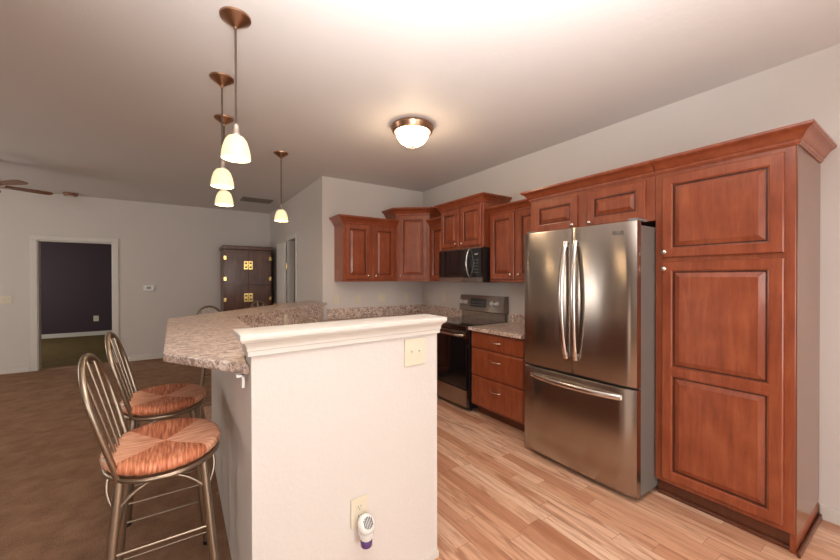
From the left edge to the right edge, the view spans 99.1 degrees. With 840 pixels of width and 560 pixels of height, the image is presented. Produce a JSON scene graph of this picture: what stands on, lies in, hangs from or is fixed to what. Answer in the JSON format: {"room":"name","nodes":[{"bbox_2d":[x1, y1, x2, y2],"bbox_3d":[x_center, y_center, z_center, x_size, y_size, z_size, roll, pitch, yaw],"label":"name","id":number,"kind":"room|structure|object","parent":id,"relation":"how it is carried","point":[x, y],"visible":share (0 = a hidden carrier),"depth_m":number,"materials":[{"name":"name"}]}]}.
{"room":"kitchen","nodes":[
{"label":"kitchen","id":0,"kind":"room"},
{"bbox_2d":[41,242,111,334],"bbox_3d":[-7.805,0.006,9.214,5.900,2.745,0.100,0,0,-34],"label":"wall","id":1,"kind":"structure","parent":0,"point":[76,278],"depth_m":8.75,"materials":[{"name":"purple paint"}]},
{"bbox_2d":[41,330,111,338],"bbox_3d":[-7.771,1.329,9.172,5.860,0.100,0.015,0,0,-34],"label":"baseboard","id":2,"kind":"structure","parent":1,"relation":"attached to","point":[61,335],"depth_m":8.73,"materials":[{"name":"grey paint"}]},
{"bbox_2d":[93,316,98,320],"bbox_3d":[-8.097,0.961,8.956,0.100,0.140,0.009,0,0,-34],"label":"outlet","id":3,"kind":"object","parent":1,"relation":"attached to","point":[95,318],"visible":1,"depth_m":8.95,"materials":[{"name":"beige plastic"}]},
{"bbox_2d":[41,335,111,368],"bbox_3d":[-6.667,1.416,7.528,5.900,0.060,3.979,0,0,-34],"label":"floor","id":4,"kind":"structure","parent":0,"point":[65,351],"depth_m":7.15,"materials":[{"name":"green carpet"}]},
{"bbox_2d":[0,358,231,559],"bbox_3d":[-1.977,1.440,1.612,7.100,0.060,11.070,0,0,-34],"label":"floor","id":5,"kind":"structure","parent":0,"point":[54,505],"depth_m":2.46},
{"bbox_2d":[78,353,220,559],"bbox_3d":[-1.042,0.839,1.430,0.450,1.140,0.474,0,0,-34],"label":"bar stool","id":6,"kind":"object","parent":5,"relation":"on","point":[160,446],"visible":1,"depth_m":1.35,"materials":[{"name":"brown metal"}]},
{"bbox_2d":[105,331,207,544],"bbox_3d":[-1.427,0.837,1.972,0.450,1.140,0.474,0,0,-34],"label":"bar stool","id":7,"kind":"object","parent":5,"relation":"on","point":[161,399],"visible":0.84,"depth_m":1.90,"materials":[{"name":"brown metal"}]},
{"bbox_2d":[219,245,272,311],"bbox_3d":[-3.309,0.382,6.812,0.840,2.005,0.602,0,0,-34],"label":"armoire","id":8,"kind":"object","parent":5,"relation":"on","point":[245,271],"visible":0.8,"depth_m":6.54,"materials":[{"name":"brown wood"}]},
{"bbox_2d":[250,301,266,307],"bbox_3d":[-1.801,0.825,4.399,0.450,1.140,0.474,0,0,10],"label":"bar stool","id":9,"kind":"object","parent":5,"relation":"on","point":[263,303],"visible":0.05,"depth_m":4.43,"materials":[{"name":"grey metal"}]},
{"bbox_2d":[0,189,294,370],"bbox_3d":[-5.029,0.018,6.152,7.100,2.745,0.120,0,0,-34],"label":"wall","id":10,"kind":"structure","parent":0,"point":[174,249],"depth_m":6.19,"materials":[{"name":"paint"}]},
{"bbox_2d":[0,296,11,303],"bbox_3d":[-6.164,0.292,5.306,0.164,0.117,0.019,0,0,-34],"label":"light switch","id":11,"kind":"object","parent":10,"relation":"attached to","point":[3,299],"visible":1,"depth_m":5.32,"materials":[{"name":"beige plastic"}]},
{"bbox_2d":[0,366,29,374],"bbox_3d":[-6.933,1.358,4.799,2.380,0.085,0.013,0,0,-34],"label":"baseboard","id":12,"kind":"structure","parent":10,"relation":"attached to","point":[25,368],"depth_m":5.37,"materials":[{"name":"grey paint"}]},
{"bbox_2d":[30,235,118,370],"bbox_3d":[-5.543,0.351,5.798,1.040,2.085,0.135,0,0,-34],"label":"trim","id":13,"kind":"structure","parent":10,"relation":"attached to","point":[35,240],"depth_m":5.54,"materials":[{"name":"grey paint"}]},
{"bbox_2d":[120,353,162,361],"bbox_3d":[-4.079,1.344,6.713,2.393,0.085,0.013,0,0,-34],"label":"baseboard","id":14,"kind":"structure","parent":10,"relation":"attached to","point":[150,356],"depth_m":6.23,"materials":[{"name":"grey paint"}]},
{"bbox_2d":[143,285,153,290],"bbox_3d":[-4.736,0.140,6.259,0.150,0.096,0.027,0,0,-34],"label":"thermostat","id":15,"kind":"object","parent":10,"relation":"attached to","point":[145,287],"visible":1,"depth_m":6.25,"materials":[{"name":"white plastic"}]},
{"bbox_2d":[211,369,246,559],"bbox_3d":[-1.308,0.871,3.015,0.799,1.060,3.466,0,0,-12],"label":"wall","id":16,"kind":"structure","parent":0,"point":[228,396],"depth_m":1.77,"materials":[{"name":"paint"}]},
{"bbox_2d":[270,178,319,304],"bbox_3d":[-2.166,0.014,6.093,0.100,2.745,3.167,0,0,-34],"label":"wall","id":17,"kind":"structure","parent":0,"point":[302,210],"depth_m":5.37,"materials":[{"name":"paint"}]},
{"bbox_2d":[274,242,286,304],"bbox_3d":[-2.465,0.366,6.302,0.103,2.020,0.505,0,0,-37],"label":"door","id":18,"kind":"structure","parent":17,"relation":"in","point":[281,248],"depth_m":6.23,"materials":[{"name":"white paint"}]},
{"bbox_2d":[286,233,296,302],"bbox_3d":[-2.085,0.322,5.960,0.115,2.130,0.640,0,0,-34],"label":"trim","id":19,"kind":"structure","parent":17,"relation":"attached to","point":[289,244],"depth_m":6.14,"materials":[{"name":"grey paint"}]},
{"bbox_2d":[246,333,436,559],"bbox_3d":[-0.286,0.810,1.604,0.895,1.195,0.120,0,0,-38],"label":"wall","id":20,"kind":"structure","parent":0,"point":[327,428],"depth_m":1.50,"materials":[{"name":"paint"}]},
{"bbox_2d":[233,314,446,356],"bbox_3d":[-0.289,0.230,1.600,0.976,0.083,0.200,0,0,-38],"label":"trim","id":21,"kind":"structure","parent":20,"relation":"attached to","point":[256,341],"depth_m":1.46,"materials":[{"name":"grey paint"}]},
{"bbox_2d":[351,494,366,528],"bbox_3d":[-0.261,0.995,1.541,0.080,0.122,0.009,0,0,-38],"label":"outlet","id":22,"kind":"object","parent":20,"relation":"attached to","point":[358,505],"visible":0.84,"depth_m":1.53,"materials":[{"name":"beige plastic"}]},
{"bbox_2d":[356,503,362,510],"bbox_3d":[-0.260,0.976,1.539,0.033,0.028,0.003,0,0,-38],"label":"socket","id":23,"kind":"object","parent":22,"relation":"attached to","point":[359,506],"depth_m":1.54,"materials":[{"name":"grey plastic"}]},
{"bbox_2d":[357,513,374,548],"bbox_3d":[-0.229,1.057,1.516,0.070,0.130,0.069,0,0,-38],"label":"air freshener","id":24,"kind":"object","parent":22,"relation":"attached to","point":[366,523],"visible":1,"depth_m":1.50,"materials":[{"name":"white plastic"}]},
{"bbox_2d":[360,539,371,548],"bbox_3d":[-0.226,1.107,1.513,0.049,0.031,0.049,0,0,-38],"label":"bottle","id":25,"kind":"object","parent":24,"relation":"on","point":[365,543],"depth_m":1.49,"materials":[{"name":"purple plastic"}]},
{"bbox_2d":[404,337,424,366],"bbox_3d":[-0.020,0.346,1.722,0.126,0.130,0.019,0,0,-38],"label":"light switch","id":26,"kind":"object","parent":20,"relation":"attached to","point":[414,349],"visible":1,"depth_m":1.72,"materials":[{"name":"beige plastic"}]},
{"bbox_2d":[422,548,438,559],"bbox_3d":[-0.213,1.392,1.586,0.126,0.030,0.859,0,0,44],"label":"baseboard","id":27,"kind":"structure","parent":20,"relation":"attached to","point":[435,554],"depth_m":1.80,"materials":[{"name":"grey paint"}]},
{"bbox_2d":[320,176,422,319],"bbox_3d":[-0.641,0.017,5.149,1.581,2.745,0.100,0,0,-34],"label":"wall","id":28,"kind":"structure","parent":0,"point":[337,196],"depth_m":4.93,"materials":[{"name":"paint"}]},
{"bbox_2d":[334,295,338,303],"bbox_3d":[-1.115,0.257,4.765,0.072,0.117,0.009,0,0,-34],"label":"outlet","id":29,"kind":"object","parent":28,"relation":"attached to","point":[336,297],"visible":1,"depth_m":4.77,"materials":[{"name":"beige plastic"}]},
{"bbox_2d":[356,294,360,302],"bbox_3d":[-0.850,0.256,4.936,0.072,0.117,0.019,0,0,-34],"label":"light switch","id":30,"kind":"object","parent":28,"relation":"attached to","point":[358,296],"visible":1,"depth_m":4.94,"materials":[{"name":"beige plastic"}]},
{"bbox_2d":[329,214,398,281],"bbox_3d":[-0.743,-0.399,4.799,0.852,0.835,0.361,0,0,-34],"label":"upper cabinet","id":31,"kind":"object","parent":28,"relation":"attached to","point":[364,247],"visible":1,"depth_m":4.68,"materials":[{"name":"brown wood"}]},
{"bbox_2d":[378,294,384,301],"bbox_3d":[-0.545,0.254,5.141,0.118,0.117,0.019,0,0,-34],"label":"light switch","id":32,"kind":"object","parent":28,"relation":"attached to","point":[381,297],"visible":1,"depth_m":5.14,"materials":[{"name":"beige plastic"}]},
{"bbox_2d":[327,304,461,319],"bbox_3d":[-0.314,0.450,4.712,1.524,0.139,0.989,0,0,-34],"label":"backsplash","id":33,"kind":"structure","parent":28,"relation":"attached to","point":[342,313],"depth_m":5.06,"materials":[{"name":"stone"}]},
{"bbox_2d":[404,293,407,300],"bbox_3d":[-0.207,0.252,5.374,0.072,0.117,0.009,0,0,-34],"label":"outlet","id":34,"kind":"object","parent":28,"relation":"attached to","point":[405,294],"visible":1,"depth_m":5.37,"materials":[{"name":"beige plastic"}]},
{"bbox_2d":[382,207,440,280],"bbox_3d":[-0.068,-0.485,5.067,0.712,1.002,0.667,0,0,-34],"label":"upper cabinet","id":35,"kind":"object","parent":28,"relation":"attached to","point":[412,230],"visible":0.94,"depth_m":4.89,"materials":[{"name":"brown wood"}]},
{"bbox_2d":[0,0,839,213],"bbox_3d":[-2.954,-1.393,3.341,7.626,0.100,15.250,0,0,-34],"label":"ceiling","id":36,"kind":"structure","parent":0,"point":[108,99],"depth_m":2.38,"materials":[{"name":"paint"}]},
{"bbox_2d":[0,180,52,194],"bbox_3d":[-4.817,-1.182,3.964,0.999,0.321,1.003,0,0,-34],"label":"ceiling fan","id":37,"kind":"object","parent":36,"relation":"hanging from","point":[5,182],"visible":1,"depth_m":4.10,"materials":[{"name":"brown wood"}]},
{"bbox_2d":[63,192,77,196],"bbox_3d":[-5.436,-1.327,5.572,0.172,0.046,0.172,0,0,-34],"label":"smoke detector","id":38,"kind":"object","parent":36,"relation":"attached to","point":[70,194],"visible":1,"depth_m":5.54,"materials":[{"name":"brown plastic"}]},
{"bbox_2d":[209,72,233,188],"bbox_3d":[-1.313,-0.980,2.378,0.148,0.720,0.148,0,0,-34],"label":"pendant light","id":39,"kind":"object","parent":36,"relation":"hanging from","point":[221,178],"visible":1,"depth_m":2.35,"materials":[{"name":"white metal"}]},
{"bbox_2d":[214,114,233,206],"bbox_3d":[-1.625,-0.982,2.971,0.148,0.720,0.148,0,0,-34],"label":"pendant light","id":40,"kind":"object","parent":36,"relation":"hanging from","point":[224,198],"visible":0.94,"depth_m":2.94,"materials":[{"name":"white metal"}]},
{"bbox_2d":[219,6,251,162],"bbox_3d":[-0.938,-0.977,1.824,0.148,0.720,0.148,0,0,-34],"label":"pendant light","id":41,"kind":"object","parent":36,"relation":"hanging from","point":[235,148],"visible":1,"depth_m":1.80,"materials":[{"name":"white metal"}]},
{"bbox_2d":[240,197,272,203],"bbox_3d":[-2.773,-1.351,6.081,0.470,0.011,0.320,0,0,-34],"label":"ceiling vent","id":42,"kind":"object","parent":36,"relation":"in","point":[247,199],"visible":1,"depth_m":6.07,"materials":[{"name":"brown metal"}]},
{"bbox_2d":[274,151,287,221],"bbox_3d":[-1.474,-0.987,3.803,0.148,0.720,0.148,0,0,-34],"label":"pendant light","id":43,"kind":"object","parent":36,"relation":"hanging from","point":[281,215],"visible":1,"depth_m":3.77,"materials":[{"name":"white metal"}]},
{"bbox_2d":[391,117,433,148],"bbox_3d":[-0.066,-1.241,3.112,0.376,0.206,0.376,0,0,-34],"label":"ceiling light","id":44,"kind":"object","parent":36,"relation":"attached to","point":[411,132],"visible":1,"depth_m":3.00,"materials":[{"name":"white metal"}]},
{"bbox_2d":[204,395,839,559],"bbox_3d":[1.012,1.435,1.588,3.015,0.060,7.700,0,0,-34],"label":"floor","id":45,"kind":"structure","parent":0,"point":[499,497],"depth_m":2.13,"materials":[{"name":"brown wood"}]},
{"bbox_2d":[196,305,220,417],"bbox_3d":[-1.949,0.829,3.614,0.450,1.140,0.474,0,0,10],"label":"bar stool","id":46,"kind":"object","parent":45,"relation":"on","point":[203,375],"visible":0.09,"depth_m":3.46,"materials":[{"name":"grey metal"}]},
{"bbox_2d":[437,294,508,410],"bbox_3d":[0.513,0.791,4.209,0.705,1.203,0.756,0,0,-34],"label":"range","id":47,"kind":"object","parent":45,"relation":"on","point":[454,339],"visible":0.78,"depth_m":4.00,"materials":[{"name":"black metal"}]},
{"bbox_2d":[446,316,504,325],"bbox_3d":[0.519,0.486,4.212,0.550,0.020,0.756,0,0,-34],"label":"cooktop","id":48,"kind":"object","parent":47,"relation":"in","point":[461,320],"depth_m":4.11,"materials":[{"name":"black glass"}]},
{"bbox_2d":[472,331,525,431],"bbox_3d":[0.961,0.957,3.607,0.642,0.876,0.703,0,0,-34],"label":"base cabinet","id":49,"kind":"object","parent":45,"relation":"on","point":[498,362],"visible":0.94,"depth_m":3.41,"materials":[{"name":"brown wood"}]},
{"bbox_2d":[468,313,524,338],"bbox_3d":[0.959,0.448,3.601,0.648,0.137,0.700,0,0,-34],"label":"countertop","id":50,"kind":"structure","parent":49,"relation":"on","point":[515,328],"depth_m":3.62,"materials":[{"name":"stone"}]},
{"bbox_2d":[525,218,657,498],"bbox_3d":[1.372,0.503,2.756,0.847,1.790,0.868,0,0,-34],"label":"refrigerator","id":51,"kind":"object","parent":45,"relation":"on","point":[590,291],"visible":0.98,"depth_m":2.42,"materials":[{"name":"grey metal"}]},
{"bbox_2d":[651,119,836,558],"bbox_3d":[1.937,0.314,2.182,0.602,2.174,0.714,0,0,-34],"label":"pantry cabinet","id":52,"kind":"object","parent":45,"relation":"on","point":[737,316],"visible":1,"depth_m":1.99,"materials":[{"name":"brown wood"}]},
{"bbox_3d":[-0.725,0.988,2.275,0.618,0.832,1.300,0,0,-34],"label":"base cabinet","id":53,"kind":"object","parent":45,"relation":"on","visible":0},
{"bbox_2d":[242,304,461,327],"bbox_3d":[-0.592,0.450,3.614,1.789,0.226,4.056,0,0,13],"label":"countertop","id":54,"kind":"structure","parent":53,"relation":"on","point":[316,313],"depth_m":4.83,"materials":[{"name":"stone"}]},
{"bbox_2d":[163,300,326,387],"bbox_3d":[-1.482,0.345,3.169,1.117,0.088,3.993,0,0,-11],"label":"countertop","id":55,"kind":"structure","parent":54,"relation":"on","point":[208,340],"depth_m":1.88,"materials":[{"name":"stone"}]},
{"bbox_2d":[284,314,287,324],"bbox_3d":[-1.389,0.413,3.715,0.009,0.115,0.072,0,0,10],"label":"outlet","id":56,"kind":"object","parent":54,"relation":"attached to","point":[285,315],"visible":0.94,"depth_m":3.71,"materials":[{"name":"beige plastic"}]},
{"bbox_2d":[299,317,317,323],"bbox_3d":[-1.206,0.464,3.859,0.227,0.125,0.064,0,0,10],"label":"faucet","id":57,"kind":"object","parent":54,"relation":"on","point":[301,322],"visible":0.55,"depth_m":3.85,"materials":[{"name":"silver metal"}]},
{"bbox_2d":[320,313,422,321],"bbox_3d":[-0.592,0.545,3.615,1.789,0.036,4.056,0,0,13],"label":"countertop","id":58,"kind":"structure","parent":54,"relation":"on","point":[421,313],"depth_m":4.85,"materials":[{"name":"stone"}]},
{"bbox_2d":[423,44,839,514],"bbox_3d":[2.197,0.026,2.427,0.100,2.745,7.783,0,0,-34],"label":"wall","id":59,"kind":"structure","parent":0,"point":[805,88],"depth_m":2.45,"materials":[{"name":"paint"}]},
{"bbox_2d":[426,217,440,280],"bbox_3d":[0.330,-0.397,4.794,0.355,0.829,0.370,0,0,-34],"label":"upper cabinet","id":60,"kind":"object","parent":59,"relation":"attached to","point":[434,224],"visible":0.22,"depth_m":4.76,"materials":[{"name":"brown wood"}]},
{"bbox_2d":[434,192,511,250],"bbox_3d":[0.609,-0.651,4.295,0.446,0.571,0.891,0,0,-34],"label":"upper cabinet","id":61,"kind":"object","parent":59,"relation":"attached to","point":[465,222],"visible":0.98,"depth_m":4.07,"materials":[{"name":"brown wood"}]},
{"bbox_2d":[439,247,489,282],"bbox_3d":[0.597,-0.168,4.289,0.473,0.388,0.762,0,0,-34],"label":"microwave","id":62,"kind":"object","parent":61,"relation":"attached to","point":[467,264],"visible":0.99,"depth_m":4.09,"materials":[{"name":"black plastic"}]},
{"bbox_2d":[486,199,530,281],"bbox_3d":[1.071,-0.381,3.693,0.352,0.806,0.748,0,0,-34],"label":"upper cabinet","id":63,"kind":"object","parent":59,"relation":"attached to","point":[510,222],"visible":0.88,"depth_m":3.69,"materials":[{"name":"brown wood"}]},
{"bbox_2d":[510,313,524,323],"bbox_3d":[1.220,0.428,3.776,0.019,0.100,0.700,0,0,-34],"label":"backsplash","id":64,"kind":"structure","parent":59,"relation":"attached to","point":[515,318],"depth_m":3.97,"materials":[{"name":"stone"}]},
{"bbox_2d":[520,160,655,231],"bbox_3d":[1.439,-0.584,2.917,0.602,0.384,1.065,0,0,-34],"label":"upper cabinet","id":65,"kind":"object","parent":59,"relation":"attached to","point":[621,194],"visible":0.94,"depth_m":2.64,"materials":[{"name":"brown wood"}]},
{"bbox_2d":[820,504,839,525],"bbox_3d":[3.320,1.364,0.658,0.013,0.085,3.485,0,0,-34],"label":"baseboard","id":66,"kind":"structure","parent":59,"relation":"attached to","point":[829,514],"depth_m":2.07,"materials":[{"name":"grey paint"}]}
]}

